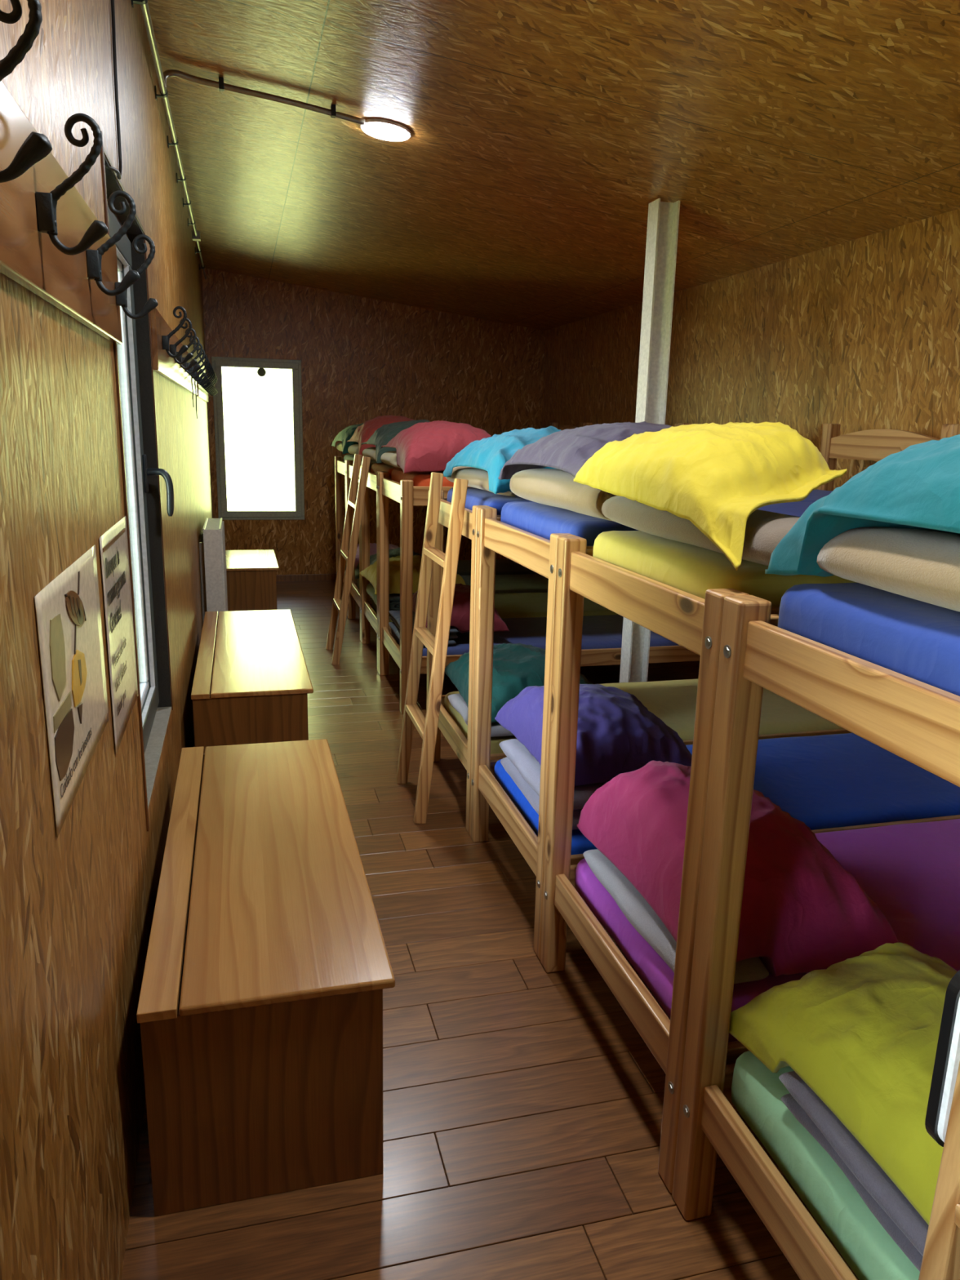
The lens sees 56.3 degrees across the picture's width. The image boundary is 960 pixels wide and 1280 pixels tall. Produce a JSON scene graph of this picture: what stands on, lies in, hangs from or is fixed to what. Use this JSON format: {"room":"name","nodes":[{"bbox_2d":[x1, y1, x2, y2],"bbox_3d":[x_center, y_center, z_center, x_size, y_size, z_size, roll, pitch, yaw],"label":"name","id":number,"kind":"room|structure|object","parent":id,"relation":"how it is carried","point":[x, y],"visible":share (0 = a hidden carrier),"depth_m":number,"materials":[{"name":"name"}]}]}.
{"room":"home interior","nodes":[
{"label":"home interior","id":0,"kind":"room"},
{"bbox_2d":[0,0,213,1279],"bbox_3d":[-1.367,-0.825,3.678,0.160,3.144,11.385,-2,14,-15],"label":"wall","id":1,"kind":"structure","parent":0,"point":[77,906],"depth_m":1.55,"materials":[{"name":"brown wood"}]},
{"bbox_2d":[34,544,108,837],"bbox_3d":[-0.695,0.053,1.554,0.004,0.364,0.560,-2,14,-15],"label":"poster","id":2,"kind":"object","parent":1,"relation":"attached to","point":[68,618],"visible":1,"depth_m":1.49,"materials":[{"name":"paper"}]},
{"bbox_2d":[48,613,71,733],"bbox_3d":[-0.651,0.044,1.386,0.002,0.165,0.145,-2,14,-15],"label":"picture","id":3,"kind":"object","parent":2,"relation":"on","point":[60,689],"depth_m":1.38},
{"bbox_2d":[54,708,74,781],"bbox_3d":[-0.653,0.165,1.413,0.002,0.087,0.157,-2,14,-15],"label":"picture","id":4,"kind":"object","parent":2,"relation":"attached to","point":[64,723],"depth_m":1.40},
{"bbox_2d":[71,649,87,706],"bbox_3d":[-0.694,0.060,1.554,0.002,0.090,0.145,-2,14,-15],"label":"picture","id":5,"kind":"object","parent":2,"relation":"attached to","point":[79,668],"depth_m":1.54},
{"bbox_2d":[77,702,82,724],"bbox_3d":[-0.691,0.127,1.552,0.002,0.035,0.040,-2,14,-15],"label":"picture","id":6,"kind":"object","parent":2,"relation":"attached to","point":[79,704],"depth_m":1.55},
{"bbox_2d":[0,0,158,344],"bbox_3d":[-0.624,-0.651,1.397,0.112,0.242,1.640,-2,14,-15],"label":"coat rack","id":7,"kind":"object","parent":1,"relation":"attached to","point":[53,245],"visible":1,"depth_m":1.28,"materials":[{"name":"brown wood"}]},
{"bbox_2d":[104,0,122,179],"bbox_3d":[-0.936,-1.584,2.246,0.031,0.800,0.308,-1,14,-10],"label":"cable","id":8,"kind":"object","parent":1,"relation":"attached to","point":[119,172],"visible":0.92,"depth_m":2.37,"materials":[{"name":"black plastic"}]},
{"bbox_2d":[99,515,138,755],"bbox_3d":[-0.840,-0.031,2.099,0.004,0.472,0.455,-2,14,-15],"label":"notice sheet","id":9,"kind":"object","parent":1,"relation":"attached to","point":[113,544],"visible":1,"depth_m":2.07,"materials":[{"name":"paper"}]},
{"bbox_2d":[103,146,145,233],"bbox_3d":[-1.011,-1.269,2.569,0.003,0.012,1.022,-2,14,-15],"label":"trim","id":10,"kind":"structure","parent":1,"relation":"attached to","point":[104,150],"depth_m":2.38,"materials":[{"name":"brown wood"}]},
{"bbox_2d":[100,130,149,831],"bbox_3d":[-0.897,-0.325,2.277,0.006,1.750,0.016,-2,14,-15],"label":"trim","id":11,"kind":"structure","parent":1,"relation":"attached to","point":[102,154],"depth_m":2.27,"materials":[{"name":"brown wood"}]},
{"bbox_2d":[104,155,173,808],"bbox_3d":[-1.061,-0.442,2.750,0.177,1.682,1.010,-2,14,-15],"label":"window","id":12,"kind":"structure","parent":1,"relation":"in","point":[134,354],"depth_m":3.12,"materials":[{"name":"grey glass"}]},
{"bbox_2d":[143,233,173,710],"bbox_3d":[-1.158,-0.556,3.240,0.004,1.692,0.012,-2,14,-15],"label":"trim","id":13,"kind":"structure","parent":1,"relation":"attached to","point":[144,233],"depth_m":3.24,"materials":[{"name":"brown wood"}]},
{"bbox_2d":[150,306,209,395],"bbox_3d":[-1.512,-1.450,4.686,0.112,0.247,3.260,-2,14,-15],"label":"coat rack","id":14,"kind":"object","parent":1,"relation":"attached to","point":[171,359],"visible":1,"depth_m":3.77,"materials":[{"name":"brown wood"}]},
{"bbox_2d":[191,373,194,407],"bbox_3d":[-1.596,-1.389,4.981,0.010,0.189,0.036,-2,14,-15],"label":"strap","id":15,"kind":"object","parent":14,"relation":"hanging from","point":[191,374],"visible":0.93,"depth_m":4.97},
{"bbox_2d":[194,377,197,418],"bbox_3d":[-1.698,-1.451,5.364,0.010,0.249,0.036,-2,14,-15],"label":"strap","id":16,"kind":"object","parent":14,"relation":"hanging from","point":[195,378],"visible":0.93,"depth_m":5.35,"materials":[{"name":"beige fabric"}]},
{"bbox_2d":[196,361,217,402],"bbox_3d":[-2.281,-2.144,7.534,0.112,0.247,2.300,-2,14,-15],"label":"coat rack","id":17,"kind":"object","parent":1,"relation":"attached to","point":[209,388],"visible":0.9,"depth_m":7.10,"materials":[{"name":"black metal"}]},
{"bbox_2d":[131,0,364,279],"bbox_3d":[-0.895,-2.300,3.720,0.881,0.118,10.700,-2,14,-15],"label":"conduit pipe","id":18,"kind":"object","parent":1,"relation":"attached to","point":[162,77],"visible":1,"depth_m":3.85,"materials":[{"name":"metal"}]},
{"bbox_2d":[201,267,545,574],"bbox_3d":[-1.048,-2.216,9.568,3.850,3.144,0.160,-2,14,-15],"label":"wall","id":19,"kind":"structure","parent":0,"point":[363,359],"depth_m":9.38,"materials":[{"name":"brown wood"}]},
{"bbox_2d":[211,356,304,519],"bbox_3d":[-2.268,-2.051,9.225,0.875,1.615,0.120,-2,14,-15],"label":"window","id":20,"kind":"structure","parent":19,"relation":"in","point":[217,362],"depth_m":9.17,"materials":[{"name":"grey metal"}]},
{"bbox_2d":[257,368,266,376],"bbox_3d":[-2.205,-2.703,9.053,0.086,0.086,0.027,-2,14,-15],"label":"knob","id":21,"kind":"object","parent":20,"relation":"on","point":[261,371],"depth_m":9.04,"materials":[{"name":"black plastic"}]},
{"bbox_2d":[275,573,336,581],"bbox_3d":[-1.211,-0.695,9.800,3.180,0.070,0.018,-2,14,-15],"label":"baseboard","id":22,"kind":"structure","parent":19,"relation":"attached to","point":[309,577],"depth_m":9.62,"materials":[{"name":"brown wood"}]},
{"bbox_2d":[121,580,858,1279],"bbox_3d":[0.374,0.659,4.537,3.630,0.060,11.435,-2,14,-15],"label":"floor","id":23,"kind":"structure","parent":0,"point":[522,1103],"depth_m":2.23,"materials":[{"name":"brown wood"}]},
{"bbox_2d":[199,517,227,622],"bbox_3d":[-1.888,-0.354,6.384,0.159,0.954,0.728,-2,14,-15],"label":"radiator","id":24,"kind":"object","parent":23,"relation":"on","point":[212,547],"visible":0.65,"depth_m":6.03,"materials":[{"name":"metal"}]},
{"bbox_2d":[202,517,222,531],"bbox_3d":[-1.868,-0.811,6.279,0.114,0.016,0.720,-2,14,-15],"label":"grille","id":25,"kind":"object","parent":24,"relation":"attached to","point":[211,524],"depth_m":6.18,"materials":[{"name":"metal"}]},
{"bbox_2d":[191,609,313,752],"bbox_3d":[-1.227,0.264,4.830,0.520,0.500,1.800,-2,14,-15],"label":"storage chest","id":26,"kind":"object","parent":23,"relation":"on","point":[252,683],"visible":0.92,"depth_m":4.08,"materials":[{"name":"brown wood"}]},
{"bbox_2d":[225,549,279,611],"bbox_3d":[-2.029,-0.461,7.802,0.520,0.500,1.095,-2,14,-15],"label":"storage chest","id":27,"kind":"object","parent":23,"relation":"on","point":[251,585],"visible":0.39,"depth_m":7.31,"materials":[{"name":"brown wood"}]},
{"bbox_2d":[136,738,395,1216],"bbox_3d":[-0.633,0.799,2.632,0.520,0.500,1.549,-2,14,-15],"label":"storage chest","id":28,"kind":"object","parent":23,"relation":"on","point":[268,968],"visible":1,"depth_m":1.97,"materials":[{"name":"brown wood"}]},
{"bbox_2d":[325,453,370,665],"bbox_3d":[-0.948,-0.582,6.394,0.281,1.446,0.485,-2,14,-15],"label":"ladder","id":29,"kind":"object","parent":23,"relation":"on","point":[340,606],"visible":1,"depth_m":6.28,"materials":[{"name":"brown wood"}]},
{"bbox_2d":[395,471,468,823],"bbox_3d":[-0.223,0.021,3.901,0.206,1.454,0.485,-2,14,-15],"label":"ladder","id":30,"kind":"object","parent":23,"relation":"on","point":[426,726],"visible":1,"depth_m":3.80,"materials":[{"name":"brown wood"}]},
{"bbox_2d":[334,422,583,617],"bbox_3d":[-0.207,-1.171,8.358,2.178,1.710,0.918,-2,14,-15],"label":"bunk bed","id":31,"kind":"object","parent":23,"relation":"on","point":[340,465],"visible":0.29,"depth_m":8.44,"materials":[{"name":"brown wood"}]},
{"bbox_2d":[343,454,354,462],"bbox_3d":[-0.201,-1.615,8.252,2.022,0.132,0.820,-2,14,-15],"label":"mattress","id":32,"kind":"object","parent":31,"relation":"on","point":[346,456],"visible":0.05,"depth_m":8.05,"materials":[{"name":"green fabric"}]},
{"bbox_2d":[336,442,342,451],"bbox_3d":[-1.168,-1.738,8.106,0.208,0.097,0.603,-2,14,-15],"label":"blanket","id":33,"kind":"object","parent":32,"relation":"on","point":[339,446],"visible":0.03,"depth_m":8.13,"materials":[{"name":"beige fabric"}]},
{"bbox_2d":[331,422,363,453],"bbox_3d":[-0.962,-1.808,8.029,0.650,0.267,0.848,-2,14,-15],"label":"pillow","id":34,"kind":"object","parent":32,"relation":"on","point":[345,434],"visible":0.31,"depth_m":7.80,"materials":[{"name":"green fabric"}]},
{"bbox_2d":[345,559,537,578],"bbox_3d":[-0.224,-0.651,8.479,2.021,0.105,0.820,-2,14,-15],"label":"mattress","id":35,"kind":"object","parent":31,"relation":"on","point":[503,566],"visible":0.14,"depth_m":8.36,"materials":[{"name":"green fabric"}]},
{"bbox_2d":[338,542,399,568],"bbox_3d":[-0.964,-0.792,8.246,0.580,0.178,0.750,-2,14,-15],"label":"pillow","id":36,"kind":"object","parent":35,"relation":"on","point":[372,546],"visible":0.13,"depth_m":8.07,"materials":[{"name":"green fabric"}]},
{"bbox_2d":[346,422,592,639],"bbox_3d":[0.026,-0.961,7.493,2.178,1.710,0.918,-2,14,-15],"label":"bunk bed","id":37,"kind":"object","parent":23,"relation":"on","point":[355,593],"visible":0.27,"depth_m":7.52,"materials":[{"name":"brown wood"}]},
{"bbox_2d":[360,457,376,469],"bbox_3d":[0.033,-1.405,7.387,2.022,0.133,0.820,-2,14,-15],"label":"mattress","id":38,"kind":"object","parent":37,"relation":"on","point":[371,462],"visible":0.02,"depth_m":6.78,"materials":[{"name":"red fabric"}]},
{"bbox_2d":[347,444,358,454],"bbox_3d":[-0.936,-1.527,7.240,0.208,0.094,0.602,-2,14,-15],"label":"blanket","id":39,"kind":"object","parent":38,"relation":"on","point":[353,449],"visible":0.2,"depth_m":7.17,"materials":[{"name":"beige fabric"}]},
{"bbox_2d":[346,414,414,457],"bbox_3d":[-0.708,-1.627,7.159,0.630,0.327,0.840,-2,14,-15],"label":"pillow","id":40,"kind":"object","parent":38,"relation":"on","point":[363,433],"visible":0.34,"depth_m":6.93,"materials":[{"name":"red fabric"}]},
{"bbox_2d":[356,573,548,598],"bbox_3d":[0.010,-0.441,7.615,2.022,0.105,0.819,-2,14,-15],"label":"mattress","id":41,"kind":"object","parent":37,"relation":"on","point":[526,583],"visible":0.1,"depth_m":7.60,"materials":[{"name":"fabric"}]},
{"bbox_2d":[355,547,422,568],"bbox_3d":[-0.677,-0.620,7.407,0.600,0.248,0.810,-2,14,-15],"label":"pillow","id":42,"kind":"object","parent":41,"relation":"on","point":[396,552],"visible":0.06,"depth_m":7.37,"materials":[{"name":"fabric"}]},
{"bbox_2d":[360,422,679,672],"bbox_3d":[0.260,-0.750,6.628,2.178,1.710,0.918,-2,14,-15],"label":"bunk bed","id":43,"kind":"object","parent":23,"relation":"on","point":[368,615],"visible":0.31,"depth_m":6.72,"materials":[{"name":"brown wood"}]},
{"bbox_2d":[371,462,396,476],"bbox_3d":[0.267,-1.194,6.522,2.023,0.133,0.821,-2,14,-15],"label":"mattress","id":44,"kind":"object","parent":43,"relation":"on","point":[375,467],"visible":0.06,"depth_m":6.24,"materials":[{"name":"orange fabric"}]},
{"bbox_2d":[362,447,376,461],"bbox_3d":[-0.700,-1.317,6.375,0.208,0.096,0.602,-2,14,-15],"label":"pillow","id":45,"kind":"object","parent":44,"relation":"on","point":[370,451],"visible":0.2,"depth_m":6.28,"materials":[{"name":"beige fabric"}]},
{"bbox_2d":[361,419,430,463],"bbox_3d":[-0.473,-1.401,6.293,0.630,0.291,0.850,-2,14,-15],"label":"pillow","id":46,"kind":"object","parent":44,"relation":"on","point":[384,434],"visible":0.28,"depth_m":6.06,"materials":[{"name":"green fabric"}]},
{"bbox_2d":[372,592,618,622],"bbox_3d":[0.245,-0.233,6.750,2.022,0.110,0.820,-2,14,-15],"label":"mattress","id":47,"kind":"object","parent":43,"relation":"on","point":[516,605],"visible":0.16,"depth_m":6.61,"materials":[{"name":"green fabric"}]},
{"bbox_2d":[365,582,399,610],"bbox_3d":[-0.657,-0.313,6.487,0.254,0.111,0.741,-2,14,-15],"label":"blanket","id":48,"kind":"object","parent":47,"relation":"on","point":[394,598],"visible":0.36,"depth_m":6.21,"materials":[{"name":"grey fabric"}]},
{"bbox_2d":[359,555,466,595],"bbox_3d":[-0.487,-0.488,6.517,0.690,0.224,0.800,-2,14,-15],"label":"pillow","id":49,"kind":"object","parent":47,"relation":"on","point":[370,573],"visible":0.3,"depth_m":6.27,"materials":[{"name":"yellow fabric"}]},
{"bbox_2d":[377,422,700,714],"bbox_3d":[0.493,-0.539,5.764,2.178,1.710,0.918,-2,14,-15],"label":"bunk bed","id":50,"kind":"object","parent":23,"relation":"on","point":[404,493],"visible":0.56,"depth_m":5.50,"materials":[{"name":"brown wood"}]},
{"bbox_2d":[391,467,453,486],"bbox_3d":[0.500,-0.988,5.657,2.023,0.143,0.820,-2,14,-15],"label":"mattress","id":51,"kind":"object","parent":50,"relation":"on","point":[423,478],"visible":0.08,"depth_m":5.07,"materials":[{"name":"orange fabric"}]},
{"bbox_2d":[380,450,399,467],"bbox_3d":[-0.492,-1.128,5.606,0.209,0.095,0.400,-2,14,-15],"label":"blanket","id":52,"kind":"object","parent":51,"relation":"on","point":[389,458],"visible":0.26,"depth_m":5.46,"materials":[{"name":"beige fabric"}]},
{"bbox_2d":[381,420,491,473],"bbox_3d":[-0.221,-1.175,5.416,0.640,0.293,0.890,-2,14,-15],"label":"blanket","id":53,"kind":"object","parent":51,"relation":"on","point":[426,446],"visible":0.73,"depth_m":5.08,"materials":[{"name":"red fabric"}]},
{"bbox_2d":[391,614,679,656],"bbox_3d":[0.477,-0.021,5.886,2.022,0.110,0.820,-2,14,-15],"label":"mattress","id":54,"kind":"object","parent":50,"relation":"on","point":[598,632],"visible":0.2,"depth_m":5.70,"materials":[{"name":"blue fabric"}]},
{"bbox_2d":[388,610,458,645],"bbox_3d":[-0.364,-0.083,5.599,0.337,0.103,0.649,-2,14,-15],"label":"blanket","id":55,"kind":"object","parent":54,"relation":"on","point":[394,625],"visible":0.23,"depth_m":5.57,"materials":[{"name":"fabric"}]},
{"bbox_2d":[412,583,509,633],"bbox_3d":[-0.162,-0.221,5.649,0.520,0.244,0.700,-2,14,-15],"label":"pillow","id":56,"kind":"object","parent":55,"relation":"on","point":[460,615],"visible":0.36,"depth_m":5.40,"materials":[{"name":"red fabric"}]},
{"bbox_2d":[619,198,679,682],"bbox_3d":[0.918,-0.895,4.946,0.160,2.800,0.160,-2,14,-15],"label":"steel column","id":57,"kind":"structure","parent":23,"relation":"on","point":[663,220],"depth_m":4.76,"materials":[{"name":"white metal"}]},
{"bbox_2d":[540,536,779,1193],"bbox_3d":[1.375,0.257,2.498,2.178,1.710,0.918,-2,14,-15],"label":"bunk bed","id":58,"kind":"object","parent":23,"relation":"on","point":[694,623],"visible":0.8,"depth_m":2.16,"materials":[{"name":"brown wood"}]},
{"bbox_2d":[592,530,857,607],"bbox_3d":[1.377,-0.188,2.372,2.041,0.142,0.738,-2,14,-15],"label":"mattress","id":59,"kind":"object","parent":58,"relation":"on","point":[691,569],"visible":0.29,"depth_m":1.96,"materials":[{"name":"yellow fabric"}]},
{"bbox_2d":[601,495,799,565],"bbox_3d":[0.553,-0.263,2.070,0.266,0.095,0.857,-2,14,-15],"label":"blanket","id":60,"kind":"object","parent":59,"relation":"on","point":[764,530],"visible":0.34,"depth_m":1.94,"materials":[{"name":"beige fabric"}]},
{"bbox_2d":[573,422,847,570],"bbox_3d":[0.642,-0.379,2.143,0.560,0.279,0.903,-2,14,-15],"label":"pillow","id":61,"kind":"object","parent":59,"relation":"on","point":[712,476],"visible":1,"depth_m":1.94,"materials":[{"name":"yellow fabric"}]},
{"bbox_2d":[574,818,959,1042],"bbox_3d":[1.359,0.766,2.618,2.023,0.127,0.821,-2,14,-15],"label":"mattress","id":62,"kind":"object","parent":58,"relation":"on","point":[911,871],"visible":0.37,"depth_m":2.55,"materials":[{"name":"fabric"}]},
{"bbox_2d":[582,848,768,983],"bbox_3d":[0.486,0.705,2.365,0.224,0.065,0.653,-2,14,-15],"label":"blanket","id":63,"kind":"object","parent":62,"relation":"on","point":[633,904],"visible":0.3,"depth_m":2.28,"materials":[{"name":"grey fabric"}]},
{"bbox_2d":[577,760,898,976],"bbox_3d":[0.653,0.543,2.373,0.571,0.363,0.750,-2,14,-15],"label":"pillow","id":64,"kind":"object","parent":62,"relation":"on","point":[802,911],"visible":0.58,"depth_m":2.15,"materials":[{"name":"fabric"}]},
{"bbox_2d":[426,423,955,835],"bbox_3d":[0.908,-0.165,4.227,2.178,1.710,0.918,-2,14,-15],"label":"bunk bed","id":65,"kind":"object","parent":23,"relation":"on","point":[877,445],"visible":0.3,"depth_m":4.21,"materials":[{"name":"brown wood"}]},
{"bbox_2d":[447,487,832,515],"bbox_3d":[0.915,-0.609,4.121,2.022,0.132,0.820,-2,14,-15],"label":"mattress","id":66,"kind":"object","parent":65,"relation":"on","point":[474,496],"visible":0.13,"depth_m":3.76,"materials":[{"name":"blue fabric"}]},
{"bbox_2d":[445,466,515,496],"bbox_3d":[0.043,-0.699,3.915,0.236,0.086,0.829,-2,14,-15],"label":"pillow","id":67,"kind":"object","parent":66,"relation":"on","point":[477,477],"visible":0.44,"depth_m":3.80,"materials":[{"name":"beige fabric"}]},
{"bbox_2d":[443,426,560,493],"bbox_3d":[0.200,-0.775,3.781,0.550,0.253,0.880,-2,14,-15],"label":"blanket","id":68,"kind":"object","parent":66,"relation":"on","point":[491,454],"visible":0.44,"depth_m":3.61,"materials":[{"name":"teal fabric"}]},
{"bbox_2d":[444,678,844,754],"bbox_3d":[0.893,0.354,4.350,2.023,0.107,0.820,-2,14,-15],"label":"mattress","id":69,"kind":"object","parent":65,"relation":"on","point":[673,702],"visible":0.18,"depth_m":4.25,"materials":[{"name":"fabric"}]},
{"bbox_2d":[447,693,514,737],"bbox_3d":[0.049,0.328,4.022,0.283,0.053,0.562,-2,14,-15],"label":"blanket","id":70,"kind":"object","parent":69,"relation":"on","point":[457,701],"visible":0.22,"depth_m":3.97,"materials":[{"name":"grey fabric"}]},
{"bbox_2d":[444,642,592,723],"bbox_3d":[0.191,0.170,4.094,0.610,0.290,0.680,-2,14,-15],"label":"pillow","id":71,"kind":"object","parent":69,"relation":"on","point":[517,667],"visible":0.38,"depth_m":3.93,"materials":[{"name":"fabric"}]},
{"bbox_2d":[470,423,959,959],"bbox_3d":[1.141,0.046,3.363,2.178,1.710,0.918,-2,14,-15],"label":"bunk bed","id":72,"kind":"object","parent":23,"relation":"on","point":[539,554],"visible":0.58,"depth_m":3.22,"materials":[{"name":"brown wood"}]},
{"bbox_2d":[500,501,813,546],"bbox_3d":[1.148,-0.403,3.256,2.024,0.144,0.820,-2,14,-15],"label":"mattress","id":73,"kind":"object","parent":72,"relation":"on","point":[541,520],"visible":0.12,"depth_m":2.93,"materials":[{"name":"blue fabric"}]},
{"bbox_2d":[509,468,616,521],"bbox_3d":[0.327,-0.472,2.868,0.252,0.119,0.836,-2,14,-15],"label":"pillow","id":74,"kind":"object","parent":73,"relation":"on","point":[555,487],"visible":0.65,"depth_m":2.77,"materials":[{"name":"beige fabric"}]},
{"bbox_2d":[497,421,671,479],"bbox_3d":[0.433,-0.611,2.950,0.550,0.215,0.795,-2,14,-15],"label":"blanket","id":75,"kind":"object","parent":74,"relation":"on","point":[566,450],"visible":0.5,"depth_m":2.80,"materials":[{"name":"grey fabric"}]},
{"bbox_2d":[493,733,959,854],"bbox_3d":[1.125,0.568,3.486,2.024,0.101,0.820,-2,14,-15],"label":"mattress","id":76,"kind":"object","parent":72,"relation":"on","point":[835,780],"visible":0.32,"depth_m":3.38,"materials":[{"name":"fabric"}]},
{"bbox_2d":[498,738,607,830],"bbox_3d":[0.292,0.490,3.171,0.316,0.152,0.609,-2,14,-15],"label":"blanket","id":77,"kind":"object","parent":76,"relation":"on","point":[523,768],"visible":0.34,"depth_m":3.10,"materials":[{"name":"grey fabric"}]},
{"bbox_2d":[494,684,692,786],"bbox_3d":[0.410,0.308,3.176,0.560,0.289,0.658,-2,14,-15],"label":"pillow","id":78,"kind":"object","parent":77,"relation":"on","point":[617,734],"visible":0.62,"depth_m":2.97,"materials":[{"name":"fabric"}]},
{"bbox_2d":[671,595,959,1279],"bbox_3d":[1.608,0.468,1.634,2.178,1.710,0.918,-2,14,-15],"label":"bunk bed","id":79,"kind":"object","parent":23,"relation":"on","point":[917,722],"visible":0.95,"depth_m":1.67,"materials":[{"name":"brown wood"}]},
{"bbox_2d":[731,1050,919,1279],"bbox_3d":[1.593,0.966,1.751,2.021,0.150,0.820,-2,14,-15],"label":"mattress","id":80,"kind":"object","parent":79,"relation":"on","point":[871,1253],"visible":0.4,"depth_m":1.59,"materials":[{"name":"green fabric"}]},
{"bbox_2d":[778,1071,928,1271],"bbox_3d":[0.805,0.899,1.453,0.360,0.076,0.589,-2,14,-15],"label":"blanket","id":81,"kind":"object","parent":80,"relation":"on","point":[890,1206],"visible":0.41,"depth_m":1.47,"materials":[{"name":"grey fabric"}]},
{"bbox_2d":[728,942,957,1225],"bbox_3d":[0.835,0.774,1.528,0.464,0.246,0.853,-2,14,-15],"label":"pillow","id":82,"kind":"object","parent":81,"relation":"on","point":[862,1032],"visible":0.95,"depth_m":1.59,"materials":[{"name":"fabric"}]},
{"bbox_2d":[777,582,959,696],"bbox_3d":[1.606,0.013,1.525,2.041,0.152,0.770,-2,14,-15],"label":"mattress","id":83,"kind":"object","parent":79,"relation":"on","point":[913,638],"visible":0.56,"depth_m":1.37,"materials":[{"name":"blue fabric"}]},
{"bbox_2d":[764,434,959,577],"bbox_3d":[0.881,-0.184,1.297,0.540,0.297,0.875,-2,14,-15],"label":"pillow","id":84,"kind":"object","parent":83,"relation":"on","point":[917,486],"visible":0.77,"depth_m":1.39,"materials":[{"name":"teal fabric"}]},
{"bbox_2d":[816,526,959,612],"bbox_3d":[0.774,-0.067,1.218,0.266,0.104,0.701,-2,14,-15],"label":"blanket","id":85,"kind":"object","parent":83,"relation":"on","point":[917,564],"visible":1,"depth_m":1.35,"materials":[{"name":"beige fabric"}]},
{"bbox_2d":[918,1062,959,1279],"bbox_3d":[0.646,0.749,0.891,0.080,1.459,0.485,-2,14,-15],"label":"ladder","id":86,"kind":"object","parent":23,"relation":"on","point":[941,1254],"visible":1,"depth_m":1.09,"materials":[{"name":"brown wood"}]},
{"bbox_2d":[924,969,959,1146],"bbox_3d":[0.604,0.514,1.101,0.085,0.250,0.025,-2,14,-15],"label":"tablet","id":87,"kind":"object","parent":86,"relation":"attached to","point":[947,1060],"visible":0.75,"depth_m":1.09,"materials":[{"name":"plastic"}]},
{"bbox_2d":[139,0,959,330],"bbox_3d":[0.450,-2.308,3.807,3.850,0.735,11.705,-2,14,-15],"label":"ceiling","id":88,"kind":"structure","parent":0,"point":[544,134],"depth_m":3.88,"materials":[{"name":"brown wood"}]},
{"bbox_2d":[360,119,410,141],"bbox_3d":[-0.434,-2.346,4.131,0.231,0.043,0.231,-1,14,-10],"label":"ceiling lamp","id":89,"kind":"object","parent":88,"relation":"attached to","point":[382,129],"visible":0.93,"depth_m":4.10,"materials":[{"name":"white glass"}]},
{"bbox_2d":[541,208,959,489],"bbox_3d":[2.196,-0.759,4.656,0.160,2.728,11.385,-2,14,-15],"label":"wall","id":90,"kind":"structure","parent":0,"point":[860,334],"depth_m":5.25,"materials":[{"name":"brown wood"}]},
{"label":"outside","id":91,"kind":"structure","parent":0,"visible":0},
{"bbox_2d":[221,366,295,510],"bbox_3d":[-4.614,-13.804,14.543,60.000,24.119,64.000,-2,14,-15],"label":"window pane","id":92,"kind":"object","parent":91,"point":[258,411],"depth_m":13.40,"materials":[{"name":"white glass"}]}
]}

